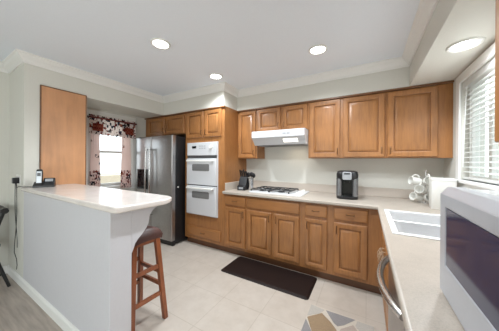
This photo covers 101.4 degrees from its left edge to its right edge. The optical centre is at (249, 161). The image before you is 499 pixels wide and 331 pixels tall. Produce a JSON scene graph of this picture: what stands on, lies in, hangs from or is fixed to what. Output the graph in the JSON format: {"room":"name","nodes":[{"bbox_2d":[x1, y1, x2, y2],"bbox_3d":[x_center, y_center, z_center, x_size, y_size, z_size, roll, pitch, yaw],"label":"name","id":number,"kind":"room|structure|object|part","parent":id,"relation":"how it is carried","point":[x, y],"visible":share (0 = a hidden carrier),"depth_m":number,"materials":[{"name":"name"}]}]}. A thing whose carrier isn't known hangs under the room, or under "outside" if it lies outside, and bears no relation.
{"room":"kitchen","nodes":[
{"label":"kitchen","id":0,"kind":"room"},
{"bbox_2d":[8,63,86,277],"bbox_3d":[-2.481,0.090,2.531,0.554,2.462,0.558,0,0,30],"label":"wall","id":1,"kind":"structure","parent":0,"point":[25,81],"depth_m":2.24,"materials":[{"name":"paint"}]},
{"bbox_2d":[0,61,8,73],"bbox_3d":[-3.738,-1.102,0.816,0.075,0.095,3.677,0,0,30],"label":"trim","id":2,"kind":"structure","parent":1,"relation":"attached to","point":[2,68],"depth_m":2.37,"materials":[{"name":"white paint"}]},
{"bbox_2d":[2,49,23,73],"bbox_3d":[-2.600,-1.095,2.239,0.629,0.095,0.075,0,0,30],"label":"trim","id":3,"kind":"structure","parent":1,"relation":"attached to","point":[13,60],"depth_m":2.22,"materials":[{"name":"white paint"}]},
{"bbox_2d":[12,177,22,269],"bbox_3d":[-2.395,0.658,2.147,0.307,0.979,0.075,0,0,15],"label":"power adapter","id":4,"kind":"object","parent":1,"relation":"attached to","point":[15,180],"visible":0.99,"depth_m":2.19,"materials":[{"name":"black plastic"}]},
{"bbox_3d":[-2.498,0.686,2.185,0.084,0.921,0.018,0,0,30],"label":"cord","id":5,"kind":"part","parent":4,"relation":"part of","materials":[{"name":"black plastic"}]},
{"bbox_3d":[-2.504,0.571,2.191,0.055,0.691,0.016,0,0,20],"label":"cord","id":6,"kind":"part","parent":4,"relation":"part of","materials":[{"name":"black plastic"}]},
{"bbox_2d":[16,174,20,185],"bbox_3d":[-2.525,0.196,2.230,0.150,0.116,0.008,0,0,30],"label":"wall outlet","id":7,"kind":"object","parent":1,"relation":"attached to","point":[17,175],"visible":0.72,"depth_m":2.20,"materials":[{"name":"white plastic"}]},
{"bbox_2d":[39,84,86,184],"bbox_3d":[-2.208,0.235,2.436,0.016,2.175,0.430,0,0,30],"label":"wood panel","id":8,"kind":"object","parent":1,"relation":"attached to","point":[63,113],"visible":0.64,"depth_m":2.42,"materials":[{"name":"brown wood"}]},
{"bbox_2d":[16,49,163,102],"bbox_3d":[-1.935,-1.091,2.838,0.075,0.095,1.778,0,0,30],"label":"trim","id":9,"kind":"structure","parent":1,"relation":"attached to","point":[29,58],"depth_m":2.55,"materials":[{"name":"white paint"}]},
{"bbox_2d":[0,72,145,265],"bbox_3d":[-3.253,0.085,1.896,0.150,2.462,6.040,0,0,30],"label":"wall","id":10,"kind":"structure","parent":0,"point":[4,77],"depth_m":2.40,"materials":[{"name":"paint"}]},
{"bbox_2d":[87,109,135,189],"bbox_3d":[-2.320,-0.163,3.425,0.150,1.280,0.820,0,0,30],"label":"window","id":11,"kind":"structure","parent":10,"relation":"in","point":[115,185],"depth_m":3.43,"materials":[{"name":"white paint"}]},
{"bbox_3d":[-2.361,-0.168,3.448,0.055,1.120,0.640,0,0,30],"label":"frame","id":12,"kind":"part","parent":11,"relation":"part of","materials":[{"name":"white plastic"}]},
{"bbox_3d":[-2.313,0.434,3.418,0.125,0.085,0.820,0,0,30],"label":"sill","id":13,"kind":"part","parent":11,"relation":"part of","materials":[{"name":"white paint"}]},
{"bbox_3d":[-2.249,-0.678,3.362,0.084,0.036,0.774,0,0,30],"label":"curtain rod","id":14,"kind":"object","parent":10,"relation":"attached to","visible":0},
{"bbox_2d":[90,133,99,186],"bbox_3d":[-2.362,-0.102,3.123,0.036,1.088,0.145,0,0,30],"label":"curtain","id":15,"kind":"object","parent":14,"relation":"hanging from","point":[95,139],"visible":0.81,"depth_m":3.13,"materials":[{"name":"pink fabric"}]},
{"bbox_2d":[89,114,135,138],"bbox_3d":[-2.211,-0.562,3.334,0.046,0.310,0.704,0,0,30],"label":"valance","id":16,"kind":"object","parent":14,"relation":"hanging from","point":[99,125],"visible":1,"depth_m":3.30,"materials":[{"name":"multicoloured fabric"}]},
{"bbox_2d":[120,137,130,187],"bbox_3d":[-2.131,-0.101,3.523,0.036,1.088,0.180,0,0,30],"label":"curtain","id":17,"kind":"object","parent":14,"relation":"hanging from","point":[126,142],"visible":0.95,"depth_m":3.54,"materials":[{"name":"pink fabric"}]},
{"bbox_2d":[23,192,131,330],"bbox_3d":[-1.599,0.817,1.780,1.734,1.018,0.140,0,0,30],"label":"wall","id":18,"kind":"structure","parent":0,"point":[78,258],"depth_m":1.48,"materials":[{"name":"white paint"}]},
{"bbox_2d":[7,265,78,330],"bbox_3d":[-1.880,1.275,1.851,2.288,0.091,0.014,0,0,30],"label":"baseboard","id":19,"kind":"structure","parent":18,"relation":"attached to","point":[57,317],"depth_m":1.83,"materials":[{"name":"white paint"}]},
{"bbox_2d":[21,184,171,213],"bbox_3d":[-1.465,0.289,1.861,1.842,0.041,0.465,0,0,30],"label":"countertop","id":20,"kind":"structure","parent":18,"relation":"on","point":[110,200],"depth_m":1.59,"materials":[{"name":"beige stone"}]},
{"bbox_2d":[32,169,42,187],"bbox_3d":[-2.205,0.171,2.138,0.080,0.186,0.095,0,0,-36],"label":"telephone","id":21,"kind":"object","parent":20,"relation":"on","point":[39,172],"visible":0.91,"depth_m":2.13,"materials":[{"name":"black plastic"}]},
{"bbox_3d":[-2.206,0.159,2.139,0.038,0.120,0.025,0,0,-36],"label":"plate","id":22,"kind":"part","parent":21,"relation":"part of","materials":[{"name":"silver metal"}]},
{"bbox_2d":[43,178,55,186],"bbox_3d":[-2.140,0.218,2.182,0.090,0.093,0.095,0,0,-36],"label":"display","id":23,"kind":"object","parent":20,"relation":"on","point":[47,182],"visible":0.99,"depth_m":2.16,"materials":[{"name":"black plastic"}]},
{"bbox_2d":[132,206,156,250],"bbox_3d":[-0.774,0.472,1.510,0.040,0.317,0.213,0,0,30],"label":"bracket","id":24,"kind":"object","parent":18,"relation":"attached to","point":[140,218],"visible":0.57,"depth_m":1.45,"materials":[{"name":"white paint"}]},
{"bbox_2d":[87,81,236,117],"bbox_3d":[-1.310,-0.981,3.224,1.882,0.308,1.805,0,0,30],"label":"soffit","id":25,"kind":"structure","parent":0,"point":[100,97],"depth_m":3.15,"materials":[{"name":"paint"}]},
{"bbox_2d":[0,238,385,330],"bbox_3d":[-1.308,1.351,0.748,5.000,0.054,6.400,0,0,30],"label":"floor","id":26,"kind":"structure","parent":0,"point":[200,296],"depth_m":1.94,"materials":[{"name":"beige tile"}]},
{"bbox_2d":[0,205,10,286],"bbox_3d":[-2.828,0.902,2.053,0.416,0.832,0.496,0,0,30],"label":"dining chair","id":27,"kind":"object","parent":26,"relation":"on","point":[3,210],"visible":1,"depth_m":2.14,"materials":[{"name":"black paint"}]},
{"bbox_3d":[-2.720,0.515,2.235,0.370,0.057,0.068,0,0,30],"label":"crest rail","id":28,"kind":"part","parent":27,"relation":"part of","materials":[{"name":"black paint"}]},
{"bbox_2d":[131,225,167,330],"bbox_3d":[-0.945,0.937,1.715,0.395,0.787,0.321,0,0,30],"label":"bar stool","id":29,"kind":"object","parent":26,"relation":"on","point":[151,234],"visible":0.48,"depth_m":1.72,"materials":[{"name":"brown wood"}]},
{"bbox_3d":[-0.884,0.983,1.544,0.051,0.695,0.120,0,0,-20],"label":"leg","id":30,"kind":"part","parent":29,"relation":"part of","materials":[{"name":"brown wood"}]},
{"bbox_3d":[-1.012,0.982,1.891,0.049,0.695,0.126,0,0,-30],"label":"leg","id":31,"kind":"part","parent":29,"relation":"part of","materials":[{"name":"brown wood"}]},
{"bbox_3d":[-0.947,0.655,1.720,0.260,0.030,0.240,0,0,30],"label":"seat frame","id":32,"kind":"part","parent":29,"relation":"part of","materials":[{"name":"brown wood"}]},
{"bbox_3d":[-0.952,0.599,1.723,0.330,0.112,0.316,0,0,30],"label":"seat","id":33,"kind":"part","parent":29,"relation":"part of","materials":[{"name":"leather"}]},
{"bbox_3d":[-0.759,0.984,1.746,0.126,0.695,0.049,0,0,0],"label":"leg","id":34,"kind":"part","parent":29,"relation":"part of","materials":[{"name":"brown wood"}]},
{"bbox_2d":[136,134,187,245],"bbox_3d":[-1.431,0.446,3.753,0.950,1.762,0.940,0,0,30],"label":"refrigerator","id":35,"kind":"object","parent":26,"relation":"on","point":[160,160],"visible":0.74,"depth_m":3.33,"materials":[{"name":"silver metal"}]},
{"bbox_3d":[-1.835,0.407,3.575,0.426,1.665,0.072,0,0,30],"label":"door","id":36,"kind":"part","parent":35,"relation":"part of","materials":[{"name":"metal"}]},
{"bbox_3d":[-1.728,0.336,3.428,0.038,1.141,0.080,0,0,30],"label":"handle","id":37,"kind":"part","parent":35,"relation":"part of","materials":[{"name":"metal"}]},
{"bbox_3d":[-1.639,0.336,3.377,0.038,1.141,0.080,0,0,30],"label":"handle","id":38,"kind":"part","parent":35,"relation":"part of","materials":[{"name":"metal"}]},
{"bbox_3d":[-1.420,0.410,3.336,0.516,1.665,0.072,0,0,30],"label":"door","id":39,"kind":"part","parent":35,"relation":"part of","materials":[{"name":"metal"}]},
{"bbox_2d":[185,106,246,250],"bbox_3d":[-0.565,0.255,3.437,0.814,2.155,0.686,0,0,30],"label":"tall cabinet","id":40,"kind":"object","parent":26,"relation":"on","point":[219,123],"visible":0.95,"depth_m":3.14,"materials":[{"name":"brown wood"}]},
{"bbox_3d":[-0.877,-0.589,3.271,0.370,0.410,0.020,0,0,30],"label":"door","id":41,"kind":"part","parent":40,"relation":"part of","materials":[{"name":"brown wood"}]},
{"bbox_2d":[186,141,217,217],"bbox_3d":[-0.620,0.265,3.387,0.614,1.139,0.657,0,0,30],"label":"double oven","id":42,"kind":"object","parent":40,"relation":"in","point":[202,161],"visible":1,"depth_m":3.12,"materials":[{"name":"white metal"}]},
{"bbox_3d":[-0.771,0.404,3.124,0.520,0.026,0.052,0,0,30],"label":"handle","id":43,"kind":"part","parent":42,"relation":"part of","materials":[{"name":"white plastic"}]},
{"bbox_3d":[-0.769,-0.019,3.124,0.520,0.026,0.052,0,0,30],"label":"handle","id":44,"kind":"part","parent":42,"relation":"part of","materials":[{"name":"white plastic"}]},
{"bbox_3d":[-0.751,0.594,3.162,0.600,0.450,0.035,0,0,30],"label":"door","id":45,"kind":"part","parent":42,"relation":"part of","materials":[{"name":"white metal"}]},
{"bbox_3d":[-0.748,0.151,3.162,0.600,0.410,0.035,0,0,30],"label":"door","id":46,"kind":"part","parent":42,"relation":"part of","materials":[{"name":"white metal"}]},
{"bbox_3d":[-0.743,-0.202,3.166,0.600,0.203,0.025,0,0,30],"label":"control panel","id":47,"kind":"part","parent":42,"relation":"part of","materials":[{"name":"white ceramic"}]},
{"bbox_3d":[-0.723,1.106,3.176,0.680,0.152,0.020,0,0,30],"label":"drawer","id":48,"kind":"part","parent":40,"relation":"part of","materials":[{"name":"brown wood"}]},
{"bbox_3d":[-0.712,-0.812,3.170,0.814,0.021,0.030,0,0,30],"label":"moulding","id":49,"kind":"part","parent":40,"relation":"part of","materials":[{"name":"brown wood"}]},
{"bbox_3d":[-0.553,-0.587,3.084,0.327,0.410,0.020,0,0,30],"label":"door","id":50,"kind":"part","parent":40,"relation":"part of","materials":[{"name":"brown wood"}]},
{"bbox_2d":[224,194,247,257],"bbox_3d":[-0.060,0.899,3.144,0.383,0.874,0.686,0,0,30],"label":"base cabinet","id":51,"kind":"object","parent":26,"relation":"on","point":[235,206],"visible":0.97,"depth_m":2.87,"materials":[{"name":"brown wood"}]},
{"bbox_3d":[-0.204,0.552,2.879,0.335,0.135,0.020,0,0,30],"label":"drawer","id":52,"kind":"part","parent":51,"relation":"part of","materials":[{"name":"brown wood"}]},
{"bbox_3d":[-0.205,0.922,2.878,0.332,0.545,0.020,0,0,30],"label":"door","id":53,"kind":"part","parent":51,"relation":"part of","materials":[{"name":"brown wood"}]},
{"bbox_2d":[221,256,316,299],"bbox_3d":[0.212,1.328,2.426,1.070,0.019,0.445,0,0,30],"label":"floor mat","id":54,"kind":"object","parent":26,"relation":"on","point":[300,285],"visible":1,"depth_m":2.35,"materials":[{"name":"plastic"}]},
{"bbox_2d":[246,196,302,272],"bbox_3d":[0.438,0.902,2.857,0.767,0.874,0.686,0,0,30],"label":"base cabinet","id":55,"kind":"object","parent":26,"relation":"on","point":[274,226],"visible":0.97,"depth_m":2.57,"materials":[{"name":"brown wood"}]},
{"bbox_3d":[0.123,0.924,2.689,0.355,0.545,0.020,0,0,30],"label":"door","id":56,"kind":"part","parent":55,"relation":"part of","materials":[{"name":"brown wood"}]},
{"bbox_3d":[0.281,0.555,2.600,0.715,0.135,0.020,0,0,30],"label":"drawer","id":57,"kind":"part","parent":55,"relation":"part of","materials":[{"name":"brown wood"}]},
{"bbox_3d":[0.450,0.926,2.501,0.321,0.545,0.020,0,0,30],"label":"door","id":58,"kind":"part","parent":55,"relation":"part of","materials":[{"name":"brown wood"}]},
{"bbox_2d":[302,202,330,280],"bbox_3d":[0.906,0.904,2.588,0.313,0.874,0.686,0,0,30],"label":"base cabinet","id":59,"kind":"object","parent":26,"relation":"on","point":[316,218],"visible":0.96,"depth_m":2.32,"materials":[{"name":"brown wood"}]},
{"bbox_3d":[0.756,0.558,2.326,0.243,0.135,0.020,0,0,30],"label":"drawer","id":60,"kind":"part","parent":59,"relation":"part of","materials":[{"name":"brown wood"}]},
{"bbox_3d":[0.754,0.928,2.326,0.243,0.545,0.020,0,0,30],"label":"door","id":61,"kind":"part","parent":59,"relation":"part of","materials":[{"name":"brown wood"}]},
{"bbox_2d":[301,304,374,330],"bbox_3d":[0.598,1.335,1.434,0.510,0.010,0.820,0,0,30],"label":"area rug","id":62,"kind":"object","parent":26,"relation":"on","point":[318,318],"visible":1,"depth_m":1.69,"materials":[{"name":"multicoloured fabric"}]},
{"bbox_2d":[330,205,381,294],"bbox_3d":[1.254,0.907,2.387,0.490,0.874,0.686,0,0,30],"label":"base cabinet","id":63,"kind":"object","parent":26,"relation":"on","point":[355,242],"visible":0.95,"depth_m":2.13,"materials":[{"name":"brown wood"}]},
{"bbox_3d":[1.058,0.930,2.151,0.318,0.545,0.020,0,0,30],"label":"door","id":64,"kind":"part","parent":63,"relation":"part of","materials":[{"name":"brown wood"}]},
{"bbox_3d":[1.062,0.560,2.150,0.322,0.135,0.020,0,0,30],"label":"drawer","id":65,"kind":"part","parent":63,"relation":"part of","materials":[{"name":"brown wood"}]},
{"bbox_2d":[377,231,388,330],"bbox_3d":[1.320,0.907,1.484,0.664,0.874,0.915,0,0,30],"label":"base cabinet","id":66,"kind":"object","parent":26,"relation":"on","point":[383,253],"visible":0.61,"depth_m":1.58,"materials":[{"name":"brown wood"}]},
{"bbox_3d":[1.066,0.757,1.663,0.048,0.120,0.044,0,0,-6],"label":"handle","id":67,"kind":"part","parent":66,"relation":"part of","materials":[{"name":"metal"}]},
{"bbox_3d":[1.183,0.931,1.794,0.020,0.545,0.415,0,0,30],"label":"door","id":68,"kind":"part","parent":66,"relation":"part of","materials":[{"name":"brown wood"}]},
{"bbox_3d":[0.971,0.929,1.425,0.020,0.545,0.415,0,0,30],"label":"door","id":69,"kind":"part","parent":66,"relation":"part of","materials":[{"name":"brown wood"}]},
{"bbox_2d":[376,255,404,330],"bbox_3d":[0.913,0.908,0.838,0.674,0.868,0.600,0,0,30],"label":"dishwasher","id":70,"kind":"object","parent":26,"relation":"on","point":[395,320],"visible":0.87,"depth_m":0.95,"materials":[{"name":"grey metal"}]},
{"bbox_3d":[0.699,0.857,0.963,0.030,0.757,0.595,0,0,30],"label":"door","id":71,"kind":"part","parent":70,"relation":"part of","materials":[{"name":"metal"}]},
{"bbox_2d":[0,0,419,95],"bbox_3d":[-1.293,-1.174,0.748,5.000,0.080,6.400,0,0,30],"label":"ceiling","id":72,"kind":"structure","parent":0,"point":[250,43],"depth_m":1.83,"materials":[{"name":"paint"}]},
{"bbox_2d":[150,38,170,49],"bbox_3d":[-0.848,-1.126,1.948,0.180,0.012,0.180,0,0,30],"label":"recessed light","id":73,"kind":"object","parent":72,"relation":"in","point":[159,43],"visible":1,"depth_m":1.94,"materials":[{"name":"white plastic"}]},
{"bbox_2d":[163,82,224,102],"bbox_3d":[-0.934,-1.085,3.245,1.403,0.095,0.075,0,0,30],"label":"trim","id":74,"kind":"structure","parent":72,"relation":"attached to","point":[217,87],"depth_m":3.19,"materials":[{"name":"white paint"}]},
{"bbox_2d":[209,73,222,79],"bbox_3d":[-0.440,-1.123,2.681,0.180,0.012,0.180,0,0,30],"label":"recessed light","id":75,"kind":"object","parent":72,"relation":"in","point":[216,76],"visible":1,"depth_m":2.67,"materials":[{"name":"white plastic"}]},
{"bbox_2d":[224,82,238,97],"bbox_3d":[-0.269,-1.081,3.070,0.075,0.095,0.435,0,0,30],"label":"trim","id":76,"kind":"structure","parent":72,"relation":"attached to","point":[228,88],"depth_m":3.05,"materials":[{"name":"white paint"}]},
{"bbox_2d":[309,44,327,54],"bbox_3d":[0.682,-1.116,2.034,0.180,0.012,0.180,0,0,30],"label":"recessed light","id":77,"kind":"object","parent":72,"relation":"in","point":[318,49],"visible":1,"depth_m":2.02,"materials":[{"name":"white plastic"}]},
{"bbox_2d":[238,56,408,96],"bbox_3d":[0.740,-1.075,2.696,2.197,0.095,0.075,0,0,30],"label":"trim","id":78,"kind":"structure","parent":72,"relation":"attached to","point":[397,62],"depth_m":2.54,"materials":[{"name":"white paint"}]},
{"bbox_2d":[402,0,438,65],"bbox_3d":[0.246,-1.077,-0.288,0.075,0.095,5.740,0,0,30],"label":"trim","id":79,"kind":"structure","parent":72,"relation":"attached to","point":[425,10],"depth_m":1.62,"materials":[{"name":"white paint"}]},
{"bbox_2d":[237,66,409,110],"bbox_3d":[0.833,-0.968,2.859,2.197,0.308,0.300,0,0,30],"label":"wall","id":80,"kind":"structure","parent":0,"point":[394,78],"depth_m":2.57,"materials":[{"name":"paint"}]},
{"bbox_2d":[247,146,443,189],"bbox_3d":[0.280,0.106,3.433,4.740,2.462,0.150,0,0,30],"label":"wall","id":81,"kind":"structure","parent":0,"point":[292,164],"depth_m":2.83,"materials":[{"name":"paint"}]},
{"bbox_2d":[145,112,185,136],"bbox_3d":[-1.381,-0.650,3.909,1.077,0.355,0.686,0,0,30],"label":"upper cabinet","id":82,"kind":"object","parent":81,"relation":"attached to","point":[175,124],"visible":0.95,"depth_m":3.60,"materials":[{"name":"brown wood"}]},
{"bbox_3d":[-1.711,-0.643,3.751,0.475,0.313,0.020,0,0,30],"label":"door","id":83,"kind":"part","parent":82,"relation":"part of","materials":[{"name":"brown wood"}]},
{"bbox_3d":[-1.533,-0.817,3.643,1.077,0.021,0.030,0,0,30],"label":"moulding","id":84,"kind":"part","parent":82,"relation":"part of","materials":[{"name":"brown wood"}]},
{"bbox_3d":[-1.283,-0.640,3.504,0.463,0.313,0.020,0,0,30],"label":"door","id":85,"kind":"part","parent":82,"relation":"part of","materials":[{"name":"brown wood"}]},
{"bbox_2d":[237,108,264,158],"bbox_3d":[0.021,-0.436,3.309,0.346,0.765,0.326,0,0,30],"label":"upper cabinet","id":86,"kind":"object","parent":81,"relation":"attached to","point":[247,119],"visible":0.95,"depth_m":3.20,"materials":[{"name":"brown wood"}]},
{"bbox_3d":[-0.040,-0.808,3.199,0.346,0.021,0.030,0,0,30],"label":"moulding","id":87,"kind":"part","parent":86,"relation":"part of","materials":[{"name":"brown wood"}]},
{"bbox_3d":[-0.039,-0.428,3.203,0.306,0.723,0.020,0,0,30],"label":"door","id":88,"kind":"part","parent":86,"relation":"part of","materials":[{"name":"brown wood"}]},
{"bbox_2d":[256,101,308,131],"bbox_3d":[0.510,-0.628,3.028,0.780,0.375,0.326,0,0,30],"label":"upper cabinet","id":89,"kind":"object","parent":81,"relation":"attached to","point":[291,115],"visible":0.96,"depth_m":2.88,"materials":[{"name":"brown wood"}]},
{"bbox_3d":[0.283,-0.621,3.018,0.372,0.333,0.020,0,0,30],"label":"door","id":90,"kind":"part","parent":89,"relation":"part of","materials":[{"name":"brown wood"}]},
{"bbox_2d":[252,128,307,146],"bbox_3d":[0.475,-0.337,2.974,0.768,0.199,0.452,0,0,30],"label":"range hood","id":91,"kind":"object","parent":89,"relation":"attached to","point":[298,136],"visible":0.89,"depth_m":2.79,"materials":[{"name":"white metal"}]},
{"bbox_3d":[0.448,-0.805,2.918,0.780,0.021,0.030,0,0,30],"label":"moulding","id":92,"kind":"part","parent":89,"relation":"part of","materials":[{"name":"brown wood"}]},
{"bbox_3d":[0.624,-0.619,2.822,0.352,0.333,0.020,0,0,30],"label":"door","id":93,"kind":"part","parent":89,"relation":"part of","materials":[{"name":"brown wood"}]},
{"bbox_2d":[308,96,342,158],"bbox_3d":[1.023,-0.430,2.732,0.406,0.765,0.326,0,0,30],"label":"upper cabinet","id":94,"kind":"object","parent":81,"relation":"attached to","point":[325,115],"visible":0.98,"depth_m":2.62,"materials":[{"name":"brown wood"}]},
{"bbox_3d":[0.962,-0.802,2.622,0.406,0.021,0.030,0,0,30],"label":"moulding","id":95,"kind":"part","parent":94,"relation":"part of","materials":[{"name":"brown wood"}]},
{"bbox_2d":[341,80,453,158],"bbox_3d":[1.639,-0.426,2.378,1.015,0.765,0.326,0,0,30],"label":"upper cabinet","id":96,"kind":"object","parent":81,"relation":"attached to","point":[416,121],"visible":1,"depth_m":2.23,"materials":[{"name":"brown wood"}]},
{"bbox_3d":[1.340,-0.419,2.409,0.430,0.723,0.020,0,0,30],"label":"door","id":97,"kind":"part","parent":96,"relation":"part of","materials":[{"name":"brown wood"}]},
{"bbox_3d":[1.578,-0.798,2.268,1.015,0.021,0.030,0,0,30],"label":"moulding","id":98,"kind":"part","parent":96,"relation":"part of","materials":[{"name":"brown wood"}]},
{"bbox_3d":[1.733,-0.417,2.183,0.426,0.723,0.020,0,0,30],"label":"door","id":99,"kind":"part","parent":96,"relation":"part of","materials":[{"name":"brown wood"}]},
{"bbox_2d":[409,0,494,85],"bbox_3d":[0.505,-0.970,-0.264,0.351,0.308,6.040,0,0,30],"label":"soffit","id":100,"kind":"structure","parent":0,"point":[451,21],"depth_m":1.39,"materials":[{"name":"paint"}]},
{"bbox_2d":[446,36,484,52],"bbox_3d":[1.481,-0.804,1.406,0.187,0.012,0.187,0,0,30],"label":"recessed light","id":101,"kind":"object","parent":100,"relation":"in","point":[465,44],"visible":1,"depth_m":1.39,"materials":[{"name":"white plastic"}]},
{"bbox_2d":[444,48,496,184],"bbox_3d":[0.716,0.109,-0.389,0.150,2.462,6.040,0,0,30],"label":"wall","id":102,"kind":"structure","parent":0,"point":[449,163],"depth_m":1.84,"materials":[{"name":"paint"}]},
{"bbox_2d":[455,42,498,189],"bbox_3d":[1.613,-0.274,1.256,0.150,1.030,1.515,0,0,30],"label":"window","id":103,"kind":"structure","parent":102,"relation":"in","point":[489,53],"depth_m":1.73,"materials":[{"name":"white paint"}]},
{"bbox_3d":[1.600,0.198,1.262,0.125,0.085,1.515,0,0,30],"label":"sill","id":104,"kind":"part","parent":103,"relation":"part of","materials":[{"name":"white paint"}]},
{"bbox_2d":[462,57,498,184],"bbox_3d":[1.613,-0.281,1.256,0.070,0.861,1.325,0,0,30],"label":"window blind","id":105,"kind":"object","parent":103,"relation":"attached to","point":[488,70],"visible":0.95,"depth_m":1.60,"materials":[{"name":"white plastic"}]},
{"bbox_3d":[1.871,-0.263,1.693,0.054,0.800,0.002,0,0,30],"label":"ladder cord","id":106,"kind":"part","parent":105,"relation":"part of","materials":[{"name":"white fabric"}]},
{"bbox_3d":[1.615,0.140,1.253,0.048,0.020,1.319,0,0,30],"label":"rail","id":107,"kind":"part","parent":105,"relation":"part of","materials":[{"name":"white plastic"}]},
{"bbox_3d":[1.655,-0.279,1.232,0.055,0.870,1.335,0,0,30],"label":"frame","id":108,"kind":"part","parent":103,"relation":"part of","materials":[{"name":"white plastic"}]},
{"bbox_2d":[495,0,498,141],"bbox_3d":[0.814,-0.436,0.292,0.376,0.755,0.900,0,0,30],"label":"upper cabinet","id":109,"kind":"object","parent":102,"relation":"attached to","point":[496,1],"visible":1,"depth_m":0.73,"materials":[{"name":"brown wood"}]},
{"bbox_3d":[0.447,0.902,-0.050,0.646,0.874,1.400,0,0,30],"label":"base cabinet","id":110,"kind":"object","parent":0,"visible":0},
{"bbox_2d":[222,180,464,330],"bbox_3d":[0.194,0.388,1.410,2.548,0.150,3.440,0,0,30],"label":"countertop","id":111,"kind":"structure","parent":110,"relation":"on","point":[414,261],"depth_m":0.96,"materials":[{"name":"stone"}]},
{"bbox_2d":[237,177,248,190],"bbox_3d":[-0.093,0.322,3.102,0.124,0.198,0.182,0,0,22],"label":"knife block","id":112,"kind":"object","parent":111,"relation":"on","point":[243,181],"visible":0.85,"depth_m":3.06,"materials":[{"name":"black plastic"}]},
{"bbox_2d":[248,178,253,189],"bbox_3d":[0.015,0.336,3.106,0.094,0.172,0.094,0,0,30],"label":"utensil canister","id":113,"kind":"object","parent":111,"relation":"on","point":[250,181],"visible":0.81,"depth_m":3.06,"materials":[{"name":"metal"}]},
{"bbox_2d":[249,186,308,196],"bbox_3d":[0.418,0.402,2.885,0.750,0.046,0.470,0,0,30],"label":"gas cooktop","id":114,"kind":"object","parent":111,"relation":"in","point":[278,190],"visible":1,"depth_m":2.81,"materials":[{"name":"white metal"}]},
{"bbox_2d":[336,170,357,199],"bbox_3d":[1.167,0.267,2.436,0.232,0.325,0.276,0,0,27],"label":"coffee maker","id":115,"kind":"object","parent":111,"relation":"on","point":[346,180],"visible":0.99,"depth_m":2.35,"materials":[{"name":"black plastic"}]},
{"bbox_3d":[1.110,0.159,2.322,0.095,0.090,0.016,0,0,27],"label":"panel","id":116,"kind":"part","parent":115,"relation":"part of","materials":[{"name":"silver metal"}]},
{"bbox_2d":[384,209,439,240],"bbox_3d":[1.240,0.491,1.402,0.489,0.137,0.714,0,0,30],"label":"sink","id":117,"kind":"object","parent":111,"relation":"in","point":[414,224],"visible":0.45,"depth_m":1.43,"materials":[{"name":"white ceramic"}]},
{"bbox_3d":[1.306,0.493,1.544,0.393,0.134,0.333,0,0,30],"label":"bowl","id":118,"kind":"part","parent":117,"relation":"part of","materials":[{"name":"white ceramic"}]},
{"bbox_3d":[1.137,0.492,1.252,0.393,0.134,0.283,0,0,30],"label":"bowl","id":119,"kind":"part","parent":117,"relation":"part of","materials":[{"name":"white ceramic"}]},
{"bbox_2d":[417,170,428,203],"bbox_3d":[1.882,0.258,2.180,0.150,0.352,0.152,0,0,30],"label":"mug tree","id":120,"kind":"object","parent":111,"relation":"on","point":[422,201],"visible":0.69,"depth_m":2.17,"materials":[{"name":"silver metal"}]},
{"bbox_2d":[408,174,421,184],"bbox_3d":[1.784,0.193,2.197,0.109,0.120,0.085,0,0,11],"label":"mug","id":121,"kind":"object","parent":120,"relation":"hanging from","point":[412,180],"visible":0.94,"depth_m":2.17,"materials":[{"name":"white ceramic"}]},
{"bbox_2d":[409,190,422,200],"bbox_3d":[1.782,0.359,2.176,0.109,0.120,0.085,0,0,0],"label":"mug","id":122,"kind":"object","parent":120,"relation":"hanging from","point":[413,196],"visible":0.94,"depth_m":2.15,"materials":[{"name":"white ceramic"}]},
{"bbox_2d":[414,182,427,193],"bbox_3d":[1.794,0.275,2.135,0.109,0.120,0.085,0,0,-30],"label":"mug","id":123,"kind":"object","parent":120,"relation":"hanging from","point":[423,190],"visible":1,"depth_m":2.15,"materials":[{"name":"white ceramic"}]},
{"bbox_2d":[423,190,428,201],"bbox_3d":[1.841,0.349,2.089,0.085,0.120,0.109,0,0,26],"label":"mug","id":124,"kind":"object","parent":120,"relation":"hanging from","point":[426,196],"visible":0.52,"depth_m":2.12,"materials":[{"name":"white ceramic"}]},
{"bbox_2d":[423,174,431,184],"bbox_3d":[1.835,0.181,2.093,0.085,0.120,0.109,0,0,26],"label":"mug","id":125,"kind":"object","parent":120,"relation":"hanging from","point":[425,180],"visible":0.66,"depth_m":2.11,"materials":[{"name":"white ceramic"}]},
{"bbox_2d":[428,177,457,209],"bbox_3d":[1.785,0.291,1.891,0.178,0.284,0.153,0,0,34],"label":"storage bin","id":126,"kind":"object","parent":111,"relation":"on","point":[437,185],"visible":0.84,"depth_m":1.85,"materials":[{"name":"white plastic"}]},
{"bbox_3d":[1.786,0.159,1.891,0.178,0.020,0.153,0,0,34],"label":"lid","id":127,"kind":"part","parent":126,"relation":"part of","materials":[{"name":"white plastic"}]},
{"bbox_2d":[440,187,498,330],"bbox_3d":[0.678,0.254,0.330,0.432,0.345,0.560,0,0,30],"label":"microwave","id":128,"kind":"object","parent":111,"relation":"on","point":[469,218],"visible":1,"depth_m":0.48,"materials":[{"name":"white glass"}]},
{"label":"outside","id":129,"kind":"structure","parent":0,"visible":0},
{"bbox_2d":[100,172,120,174],"bbox_3d":[-0.010,1.636,0.000,60.000,0.100,60.000,0,0,30],"label":"ground","id":130,"kind":"structure","parent":129,"point":[119,172],"depth_m":26.02,"materials":[{"name":"white"}]},
{"bbox_2d":[100,174,120,182],"bbox_3d":[-3.882,0.962,5.693,0.200,1.200,12.000,0,0,30],"label":"wall","id":131,"kind":"structure","parent":130,"relation":"on","point":[103,178],"depth_m":5.60,"materials":[{"name":"beige"}]}
]}

